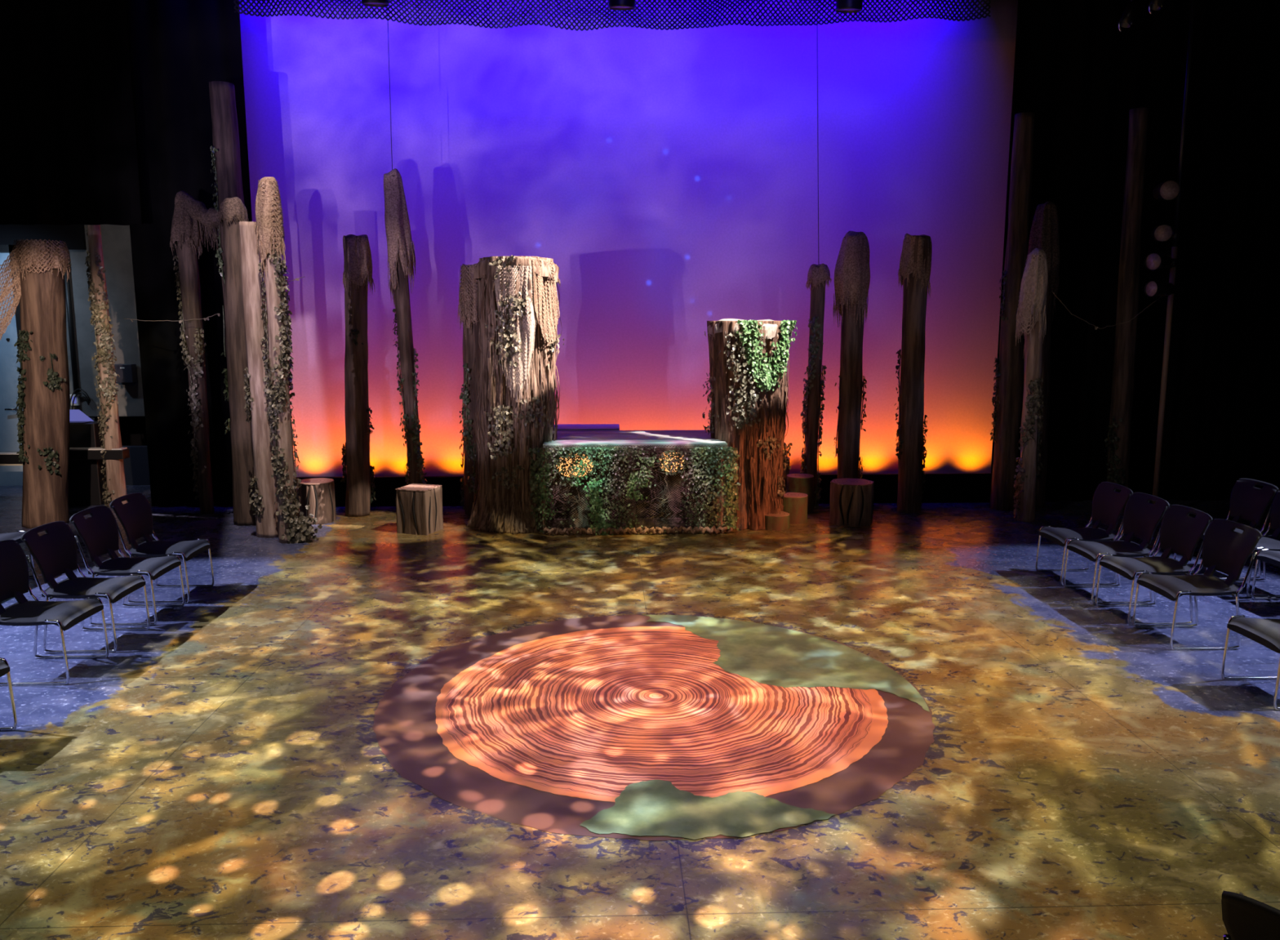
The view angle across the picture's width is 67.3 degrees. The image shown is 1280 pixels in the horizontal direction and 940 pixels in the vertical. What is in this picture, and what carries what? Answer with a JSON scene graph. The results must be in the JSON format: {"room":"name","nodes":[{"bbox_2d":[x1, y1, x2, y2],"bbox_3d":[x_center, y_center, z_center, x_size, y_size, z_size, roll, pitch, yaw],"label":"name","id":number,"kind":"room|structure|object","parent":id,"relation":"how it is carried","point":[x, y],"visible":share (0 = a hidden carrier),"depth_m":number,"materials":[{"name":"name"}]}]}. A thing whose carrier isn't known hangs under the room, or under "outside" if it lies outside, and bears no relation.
{"room":"theater stage","nodes":[
{"label":"theater stage","id":0,"kind":"room"},
{"bbox_2d":[65,224,144,416],"bbox_3d":[-7.728,-2.757,13.558,1.820,4.000,0.150,0,9,-2],"label":"wall","id":1,"kind":"structure","parent":0,"point":[116,239],"depth_m":13.59,"materials":[{"name":"grey paint"}]},
{"bbox_2d":[0,244,22,485],"bbox_3d":[-9.028,-1.451,13.647,0.787,3.393,0.184,0,9,-2],"label":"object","id":2,"kind":"structure","parent":1,"relation":"in","point":[10,475],"depth_m":13.68,"materials":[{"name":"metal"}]},
{"bbox_2d":[0,223,86,249],"bbox_3d":[-8.332,-3.892,13.260,1.204,1.664,0.050,0,9,-2],"label":"trim","id":3,"kind":"structure","parent":1,"relation":"attached to","point":[73,235],"depth_m":13.33,"materials":[{"name":"black paint"}]},
{"bbox_2d":[64,262,79,394],"bbox_3d":[-8.019,-2.068,13.548,0.074,1.993,0.068,3,9,20],"label":"conduit","id":4,"kind":"object","parent":1,"relation":"attached to","point":[68,291],"visible":0.76,"depth_m":13.55,"materials":[{"name":"black metal"}]},
{"bbox_2d":[70,394,79,405],"bbox_3d":[-8.057,-0.999,13.714,0.110,0.160,0.056,0,9,-2],"label":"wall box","id":5,"kind":"object","parent":1,"relation":"attached to","point":[77,402],"visible":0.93,"depth_m":13.70,"materials":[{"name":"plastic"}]},
{"bbox_2d":[69,388,94,420],"bbox_3d":[-7.953,-0.757,13.723,0.358,0.815,0.058,0,9,-2],"label":"cable coil","id":6,"kind":"object","parent":1,"relation":"hanging from","point":[75,390],"visible":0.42,"depth_m":13.67,"materials":[{"name":"black"}]},
{"bbox_2d":[114,364,137,382],"bbox_3d":[-7.289,-1.370,13.628,0.260,0.260,0.165,0,9,-2],"label":"wall speaker","id":7,"kind":"object","parent":1,"relation":"attached to","point":[127,373],"visible":0.84,"depth_m":13.56,"materials":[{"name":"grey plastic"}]},
{"bbox_2d":[88,416,146,445],"bbox_3d":[-0.522,-3.978,14.908,18.000,8.000,0.300,0,9,-2],"label":"wall","id":8,"kind":"structure","parent":0,"point":[132,428],"depth_m":15.02,"materials":[{"name":"black paint"}]},
{"bbox_2d":[233,0,991,31],"bbox_3d":[-0.270,-5.647,11.257,8.900,0.958,0.177,0,9,-2],"label":"net","id":9,"kind":"object","parent":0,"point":[234,1],"visible":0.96,"depth_m":11.31,"materials":[{"name":"fabric"}]},
{"bbox_2d":[0,484,1279,939],"bbox_3d":[-0.221,1.400,6.790,18.000,0.156,18.000,0,9,-2],"label":"floor","id":10,"kind":"structure","parent":0,"point":[899,726],"depth_m":5.49,"materials":[{"name":"paint"}]},
{"bbox_2d":[0,657,17,730],"bbox_3d":[-3.922,1.121,5.263,0.635,0.873,0.548,0,9,-2],"label":"chair","id":11,"kind":"object","parent":10,"relation":"on","point":[4,666],"visible":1,"depth_m":5.54,"materials":[{"name":"black paint"}]},
{"bbox_2d":[0,463,22,465],"bbox_3d":[-8.485,0.144,12.791,1.200,0.502,0.600,0,9,-2],"label":"keyboard stand","id":12,"kind":"object","parent":10,"relation":"on","point":[0,464],"visible":0.02,"depth_m":12.65,"materials":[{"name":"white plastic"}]},
{"bbox_2d":[0,451,22,463],"bbox_3d":[-8.500,-0.170,12.742,1.270,0.132,0.300,0,9,-2],"label":"keyboard","id":13,"kind":"object","parent":12,"relation":"on","point":[6,457],"visible":0.34,"depth_m":12.60,"materials":[{"name":"black plastic"}]},
{"bbox_2d":[0,530,35,577],"bbox_3d":[-5.918,0.605,8.597,0.635,0.873,0.548,0,9,-2],"label":"chair","id":14,"kind":"object","parent":10,"relation":"on","point":[16,535],"visible":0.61,"depth_m":8.70,"materials":[{"name":"black paint"}]},
{"bbox_2d":[0,239,71,528],"bbox_3d":[-7.212,-0.951,10.924,1.596,3.238,0.567,-1,9,-9],"label":"trunk","id":15,"kind":"object","parent":10,"relation":"on","point":[43,401],"visible":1,"depth_m":10.83,"materials":[{"name":"brown wood"}]},
{"bbox_2d":[0,539,109,684],"bbox_3d":[-4.053,0.935,6.465,0.635,0.873,0.548,0,9,-2],"label":"chair","id":16,"kind":"object","parent":10,"relation":"on","point":[14,569],"visible":1,"depth_m":6.50,"materials":[{"name":"black paint"}]},
{"bbox_2d":[20,520,150,653],"bbox_3d":[-4.074,0.840,7.077,0.635,0.873,0.548,0,9,-2],"label":"chair","id":17,"kind":"object","parent":10,"relation":"on","point":[55,552],"visible":0.99,"depth_m":7.01,"materials":[{"name":"black paint"}]},
{"bbox_2d":[67,420,129,505],"bbox_3d":[-6.985,-0.081,12.428,0.890,1.057,0.550,0,9,-2],"label":"upright piano","id":18,"kind":"object","parent":10,"relation":"on","point":[85,482],"visible":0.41,"depth_m":12.33,"materials":[{"name":"black wood"}]},
{"bbox_2d":[69,408,93,423],"bbox_3d":[-7.242,-0.687,12.363,0.360,0.161,0.224,0,9,-2],"label":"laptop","id":19,"kind":"object","parent":18,"relation":"on","point":[76,416],"visible":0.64,"depth_m":12.44,"materials":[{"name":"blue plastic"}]},
{"bbox_2d":[84,224,128,506],"bbox_3d":[-6.718,-1.483,12.028,0.321,3.991,0.272,3,9,17],"label":"trunk","id":20,"kind":"object","parent":10,"relation":"on","point":[115,485],"visible":0.91,"depth_m":12.01,"materials":[{"name":"wood"}]},
{"bbox_2d":[69,505,185,625],"bbox_3d":[-4.096,0.746,7.689,0.635,0.873,0.548,0,9,-2],"label":"chair","id":21,"kind":"object","parent":10,"relation":"on","point":[99,532],"visible":0.98,"depth_m":7.63,"materials":[{"name":"black paint"}]},
{"bbox_2d":[121,445,150,484],"bbox_3d":[-7.728,-0.065,13.964,1.820,0.556,0.170,0,9,-2],"label":"wall","id":22,"kind":"structure","parent":10,"relation":"on","point":[136,466],"depth_m":13.90,"materials":[{"name":"grey"}]},
{"bbox_2d":[109,492,214,603],"bbox_3d":[-4.116,0.654,8.282,0.635,0.873,0.548,0,9,-2],"label":"chair","id":23,"kind":"object","parent":10,"relation":"on","point":[135,517],"visible":0.98,"depth_m":8.23,"materials":[{"name":"black plastic"}]},
{"bbox_2d":[125,0,252,506],"bbox_3d":[-5.526,-3.288,11.759,1.487,7.600,0.147,0,9,-2],"label":"stage curtain","id":24,"kind":"object","parent":10,"relation":"on","point":[176,47],"visible":0.6,"depth_m":11.75,"materials":[{"name":"black fabric"}]},
{"bbox_2d":[169,190,220,514],"bbox_3d":[-5.158,-1.379,11.638,0.789,3.866,0.373,0,9,-2],"label":"trunk","id":25,"kind":"object","parent":10,"relation":"on","point":[189,213],"visible":0.95,"depth_m":11.50,"materials":[{"name":"wood"}]},
{"bbox_2d":[208,80,244,359],"bbox_3d":[-4.838,-1.979,11.564,0.368,5.073,0.396,5,10,30],"label":"trunk","id":26,"kind":"object","parent":10,"relation":"on","point":[225,150],"visible":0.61,"depth_m":11.20,"materials":[{"name":"brown wood"}]},
{"bbox_2d":[124,313,219,323],"bbox_3d":[-5.487,-1.778,11.282,1.118,0.118,0.033,0,9,-2],"label":"rope","id":27,"kind":"object","parent":26,"relation":"hanging from","point":[207,317],"visible":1,"depth_m":11.29,"materials":[{"name":"brown"}]},
{"bbox_2d":[217,196,256,525],"bbox_3d":[-4.606,-1.213,11.046,0.400,3.717,0.328,0,9,-2],"label":"trunk","id":28,"kind":"object","parent":10,"relation":"on","point":[233,211],"visible":0.77,"depth_m":10.93,"materials":[{"name":"wood"}]},
{"bbox_2d":[239,221,278,537],"bbox_3d":[-4.108,-0.942,10.400,0.350,3.380,0.334,0,9,-2],"label":"trunk","id":29,"kind":"object","parent":10,"relation":"on","point":[265,509],"visible":0.69,"depth_m":10.33,"materials":[{"name":"wood"}]},
{"bbox_2d":[253,177,322,543],"bbox_3d":[-3.704,-1.083,10.075,0.503,3.850,0.308,2,9,13],"label":"trunk","id":30,"kind":"object","parent":10,"relation":"on","point":[293,528],"visible":1,"depth_m":10.02,"materials":[{"name":"wood"}]},
{"bbox_2d":[296,477,336,524],"bbox_3d":[-3.846,0.367,11.411,0.441,0.483,0.438,0,9,-2],"label":"tree stump","id":31,"kind":"object","parent":10,"relation":"on","point":[318,493],"visible":0.79,"depth_m":11.24,"materials":[{"name":"brown wood"}]},
{"bbox_2d":[340,234,376,516],"bbox_3d":[-3.392,-1.115,11.579,0.472,3.361,0.390,3,9,19],"label":"trunk","id":32,"kind":"object","parent":10,"relation":"on","point":[357,260],"visible":1,"depth_m":11.46,"materials":[{"name":"brown wood"}]},
{"bbox_2d":[383,168,426,485],"bbox_3d":[-2.851,-1.509,11.710,0.415,4.158,0.335,4,10,24],"label":"trunk","id":33,"kind":"object","parent":10,"relation":"on","point":[401,252],"visible":0.89,"depth_m":11.59,"materials":[{"name":"brown wood"}]},
{"bbox_2d":[386,6,392,169],"bbox_3d":[-2.926,-4.723,11.217,0.028,2.515,0.008,0,9,-2],"label":"wire","id":34,"kind":"object","parent":33,"relation":"on","point":[387,6],"visible":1,"depth_m":11.25,"materials":[{"name":"black"}]},
{"bbox_2d":[395,483,443,535],"bbox_3d":[-2.491,0.440,10.867,0.387,0.505,0.393,3,9,17],"label":"tree stump","id":35,"kind":"object","parent":10,"relation":"on","point":[419,507],"visible":1,"depth_m":10.71,"materials":[{"name":"brown wood"}]},
{"bbox_2d":[457,262,479,515],"bbox_3d":[-2.017,-0.960,11.679,0.428,3.025,0.403,7,12,40],"label":"trunk","id":36,"kind":"object","parent":10,"relation":"on","point":[468,294],"visible":0.7,"depth_m":11.53,"materials":[{"name":"brown wood"}]},
{"bbox_2d":[466,255,564,534],"bbox_3d":[-1.454,-0.885,11.043,1.119,3.071,1.118,0,9,-2],"label":"tree","id":37,"kind":"object","parent":10,"relation":"on","point":[518,303],"visible":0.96,"depth_m":10.69,"materials":[{"name":"brown plant"}]},
{"bbox_2d":[238,0,1017,476],"bbox_3d":[-0.571,-2.852,12.701,11.376,6.450,0.034,0,9,-2],"label":"cyclorama","id":38,"kind":"object","parent":10,"relation":"on","point":[668,178],"visible":0.59,"depth_m":12.60,"materials":[{"name":"fabric"}]},
{"bbox_2d":[528,423,740,535],"bbox_3d":[-0.097,0.073,11.639,2.389,1.040,2.126,0,9,-2],"label":"platform","id":39,"kind":"object","parent":10,"relation":"on","point":[626,489],"visible":1,"depth_m":10.73,"materials":[{"name":"green plant"}]},
{"bbox_2d":[555,452,595,478],"bbox_3d":[-0.732,-0.059,10.805,0.464,0.324,0.075,0,9,-2],"label":"glowing lamp","id":40,"kind":"object","parent":39,"relation":"attached to","point":[583,452],"visible":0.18,"depth_m":10.78,"materials":[{"name":"yellow"}]},
{"bbox_2d":[656,452,686,473],"bbox_3d":[0.359,-0.106,10.835,0.352,0.296,0.075,0,9,-2],"label":"glowing lamp","id":41,"kind":"object","parent":39,"relation":"attached to","point":[658,452],"visible":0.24,"depth_m":10.81,"materials":[{"name":"yellow"}]},
{"bbox_2d":[296,472,991,506],"bbox_3d":[-0.101,0.235,12.598,9.953,0.382,0.380,0,9,-2],"label":"wall","id":42,"kind":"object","parent":10,"relation":"on","point":[975,487],"visible":0.21,"depth_m":12.51,"materials":[{"name":"black"}]},
{"bbox_2d":[702,318,797,530],"bbox_3d":[1.267,-0.555,11.176,1.014,2.377,1.004,-3,9,-21],"label":"tree","id":43,"kind":"object","parent":10,"relation":"on","point":[748,381],"visible":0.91,"depth_m":10.84,"materials":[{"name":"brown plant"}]},
{"bbox_2d":[764,511,789,530],"bbox_3d":[1.552,0.582,11.064,0.337,0.165,0.336,0,9,-2],"label":"tree stump","id":44,"kind":"object","parent":10,"relation":"on","point":[780,521],"visible":0.76,"depth_m":10.92,"materials":[{"name":"brown wood"}]},
{"bbox_2d":[782,457,789,492],"bbox_3d":[1.804,0.162,12.227,0.181,0.638,0.181,0,9,-2],"label":"vine","id":45,"kind":"object","parent":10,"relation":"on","point":[784,475],"visible":0.12,"depth_m":12.13,"materials":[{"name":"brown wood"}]},
{"bbox_2d":[781,492,808,524],"bbox_3d":[1.816,0.450,11.416,0.346,0.317,0.345,0,9,-2],"label":"tree stump","id":46,"kind":"object","parent":10,"relation":"on","point":[795,504],"visible":0.73,"depth_m":11.27,"materials":[{"name":"brown wood"}]},
{"bbox_2d":[786,473,813,513],"bbox_3d":[1.988,0.294,11.966,0.337,0.458,0.335,0,9,-2],"label":"tree stump","id":47,"kind":"object","parent":10,"relation":"on","point":[796,482],"visible":0.67,"depth_m":11.83,"materials":[{"name":"brown wood"}]},
{"bbox_2d":[800,263,831,508],"bbox_3d":[2.188,-1.013,12.065,0.331,3.074,0.303,3,9,17],"label":"trunk","id":48,"kind":"object","parent":10,"relation":"on","point":[818,275],"visible":0.94,"depth_m":11.99,"materials":[{"name":"brown wood"}]},
{"bbox_2d":[816,0,818,262],"bbox_3d":[2.136,-4.299,11.558,0.134,3.618,0.008,0,9,-2],"label":"wire","id":49,"kind":"object","parent":48,"relation":"attached to","point":[816,0],"visible":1,"depth_m":11.59,"materials":[{"name":"black metal"}]},
{"bbox_2d":[832,231,870,478],"bbox_3d":[2.599,-1.204,11.929,0.451,3.429,0.409,2,9,10],"label":"trunk","id":50,"kind":"object","parent":10,"relation":"on","point":[852,268],"visible":0.9,"depth_m":11.78,"materials":[{"name":"brown wood"}]},
{"bbox_2d":[829,477,874,526],"bbox_3d":[2.493,0.377,11.332,0.490,0.488,0.484,3,9,21],"label":"tree stump","id":51,"kind":"object","parent":10,"relation":"on","point":[851,500],"visible":1,"depth_m":11.14,"materials":[{"name":"brown wood"}]},
{"bbox_2d":[893,233,932,513],"bbox_3d":[3.339,-1.156,11.767,0.454,3.384,0.338,1,9,7],"label":"trunk","id":52,"kind":"object","parent":10,"relation":"on","point":[915,262],"visible":1,"depth_m":11.68,"materials":[{"name":"brown wood"}]},
{"bbox_2d":[989,111,1035,511],"bbox_3d":[4.575,-1.874,11.829,0.358,4.785,0.349,5,10,30],"label":"trunk","id":53,"kind":"object","parent":10,"relation":"on","point":[1008,399],"visible":0.94,"depth_m":11.77,"materials":[{"name":"brown wood"}]},
{"bbox_2d":[1013,247,1048,522],"bbox_3d":[4.552,-0.950,11.216,0.400,3.203,0.341,0,9,-2],"label":"trunk","id":54,"kind":"object","parent":10,"relation":"on","point":[1031,318],"visible":1,"depth_m":11.11,"materials":[{"name":"wood"}]},
{"bbox_2d":[1027,200,1059,507],"bbox_3d":[4.993,-1.412,12.060,0.382,3.800,0.379,8,12,43],"label":"trunk","id":55,"kind":"object","parent":10,"relation":"on","point":[1044,233],"visible":0.41,"depth_m":11.83,"materials":[{"name":"brown wood"}]},
{"bbox_2d":[1035,481,1133,585],"bbox_3d":[4.077,0.570,8.825,0.635,0.873,0.548,0,9,-2],"label":"chair","id":56,"kind":"object","parent":10,"relation":"on","point":[1108,504],"visible":0.95,"depth_m":8.79,"materials":[{"name":"black paint"}]},
{"bbox_2d":[1062,492,1169,604],"bbox_3d":[4.096,0.655,8.272,0.635,0.873,0.548,0,9,-2],"label":"chair","id":57,"kind":"object","parent":10,"relation":"on","point":[1141,517],"visible":0.98,"depth_m":8.23,"materials":[{"name":"black paint"}]},
{"bbox_2d":[1103,107,1148,512],"bbox_3d":[5.914,-1.854,11.633,0.325,4.804,0.310,0,9,-2],"label":"trunk","id":58,"kind":"object","parent":10,"relation":"on","point":[1118,439],"visible":0.93,"depth_m":11.58,"materials":[{"name":"brown plant"}]},
{"bbox_2d":[991,0,1279,502],"bbox_3d":[6.532,-3.349,12.153,3.896,7.600,0.180,0,9,-2],"label":"stage curtain","id":59,"kind":"object","parent":10,"relation":"on","point":[1081,77],"visible":0.81,"depth_m":12.20,"materials":[{"name":"black fabric"}]},
{"bbox_2d":[1095,504,1213,625],"bbox_3d":[4.115,0.743,7.709,0.635,0.873,0.548,0,9,-2],"label":"chair","id":60,"kind":"object","parent":10,"relation":"on","point":[1180,533],"visible":0.96,"depth_m":7.66,"materials":[{"name":"black paint"}]},
{"bbox_2d":[1151,0,1196,521],"bbox_3d":[6.216,-2.784,11.123,0.500,6.801,0.500,0,9,-2],"label":"boom","id":61,"kind":"object","parent":10,"relation":"on","point":[1193,8],"visible":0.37,"depth_m":11.17,"materials":[{"name":"brown metal"}]},
{"bbox_2d":[1051,265,1175,329],"bbox_3d":[5.457,-1.986,11.111,1.428,0.732,0.031,0,9,-2],"label":"cable","id":62,"kind":"object","parent":61,"relation":"hanging from","point":[1095,326],"visible":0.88,"depth_m":11.15,"materials":[{"name":"brown"}]},
{"bbox_2d":[1144,280,1175,297],"bbox_3d":[6.041,-2.081,11.071,0.510,0.183,0.203,-5,10,-28],"label":"stage light","id":63,"kind":"object","parent":61,"relation":"attached to","point":[1152,288],"visible":1,"depth_m":10.96,"materials":[{"name":"black paint"}]},
{"bbox_2d":[1144,252,1177,270],"bbox_3d":[6.027,-2.388,11.056,0.507,0.199,0.196,-6,11,-33],"label":"stage light","id":64,"kind":"object","parent":61,"relation":"attached to","point":[1153,261],"visible":1,"depth_m":10.94,"materials":[{"name":"black paint"}]},
{"bbox_2d":[1151,224,1179,241],"bbox_3d":[6.010,-2.707,11.046,0.260,0.205,0.456,7,11,39],"label":"stage light","id":65,"kind":"object","parent":61,"relation":"attached to","point":[1162,233],"visible":1,"depth_m":10.90,"materials":[{"name":"black paint"}]},
{"bbox_2d":[1152,179,1182,200],"bbox_3d":[6.042,-3.164,10.955,0.346,0.225,0.343,2,9,10],"label":"stage light","id":66,"kind":"object","parent":61,"relation":"attached to","point":[1168,190],"visible":1,"depth_m":10.83,"materials":[{"name":"black paint"}]},
{"bbox_2d":[1132,518,1262,649],"bbox_3d":[4.135,0.830,7.146,0.635,0.873,0.548,0,9,-2],"label":"chair","id":67,"kind":"object","parent":10,"relation":"on","point":[1226,550],"visible":0.99,"depth_m":7.09,"materials":[{"name":"black paint"}]},
{"bbox_2d":[1173,477,1278,579],"bbox_3d":[5.501,0.538,9.031,0.635,0.873,0.548,0,9,-2],"label":"chair","id":68,"kind":"object","parent":10,"relation":"on","point":[1249,502],"visible":0.54,"depth_m":9.01,"materials":[{"name":"black paint"}]},
{"bbox_2d":[1220,614,1279,710],"bbox_3d":[4.172,0.996,6.069,0.635,0.873,0.548,0,9,-2],"label":"chair","id":69,"kind":"object","parent":10,"relation":"on","point":[1266,632],"visible":1,"depth_m":6.11,"materials":[{"name":"black paint"}]},
{"bbox_2d":[1221,890,1279,939],"bbox_3d":[1.929,1.531,2.614,0.636,0.873,0.548,-8,12,-43],"label":"chair","id":70,"kind":"object","parent":10,"relation":"on","point":[1243,917],"visible":1,"depth_m":2.53,"materials":[{"name":"black paint"}]},
{"bbox_2d":[1235,489,1279,596],"bbox_3d":[5.520,0.625,8.468,0.635,0.873,0.548,0,9,-2],"label":"chair","id":71,"kind":"object","parent":10,"relation":"on","point":[1272,542],"visible":0.55,"depth_m":8.58,"materials":[{"name":"black paint"}]},
{"bbox_2d":[1251,548,1279,599],"bbox_3d":[5.540,0.712,7.905,0.635,0.873,0.548,0,9,-2],"label":"chair","id":72,"kind":"object","parent":10,"relation":"on","point":[1273,557],"visible":1,"depth_m":8.09,"materials":[{"name":"black paint"}]},
{"bbox_2d":[1118,0,1136,31],"bbox_3d":[4.609,-4.779,9.038,0.167,1.270,0.112,0,9,-2],"label":"stage light","id":73,"kind":"object","parent":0,"point":[1126,20],"visible":1,"depth_m":9.07,"materials":[{"name":"black paint"}]},
{"bbox_2d":[1148,0,1164,14],"bbox_3d":[4.887,-4.938,9.023,0.167,1.270,0.112,0,9,-2],"label":"stage light","id":74,"kind":"object","parent":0,"point":[1156,5],"visible":1,"depth_m":9.08,"materials":[{"name":"black paint"}]},
{"bbox_2d":[1277,461,1279,490],"bbox_3d":[8.874,-2.672,6.473,0.200,8.000,18.000,0,9,-2],"label":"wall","id":75,"kind":"structure","parent":0,"point":[1278,478],"depth_m":12.90,"materials":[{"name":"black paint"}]},
{"bbox_3d":[-0.367,-5.783,10.027,12.000,0.058,0.058,0,9,-2],"label":"pipe","id":76,"kind":"object","parent":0,"visible":0},
{"bbox_2d":[361,0,389,7],"bbox_3d":[-2.773,-5.336,10.005,0.284,0.978,0.296,0,9,-2],"label":"stage light","id":77,"kind":"object","parent":76,"relation":"hanging from","point":[376,3],"visible":1,"depth_m":10.06,"materials":[{"name":"black paint"}]},
{"bbox_2d":[608,0,635,10],"bbox_3d":[-0.191,-5.345,10.093,0.284,0.987,0.296,0,9,-2],"label":"stage light","id":78,"kind":"object","parent":76,"relation":"hanging from","point":[616,5],"visible":1,"depth_m":10.08,"materials":[{"name":"black paint"}]},
{"bbox_2d":[835,0,862,13],"bbox_3d":[2.228,-5.358,10.174,0.284,0.987,0.296,0,9,-2],"label":"stage light","id":79,"kind":"object","parent":76,"relation":"hanging from","point":[842,6],"visible":1,"depth_m":10.15,"materials":[{"name":"black paint"}]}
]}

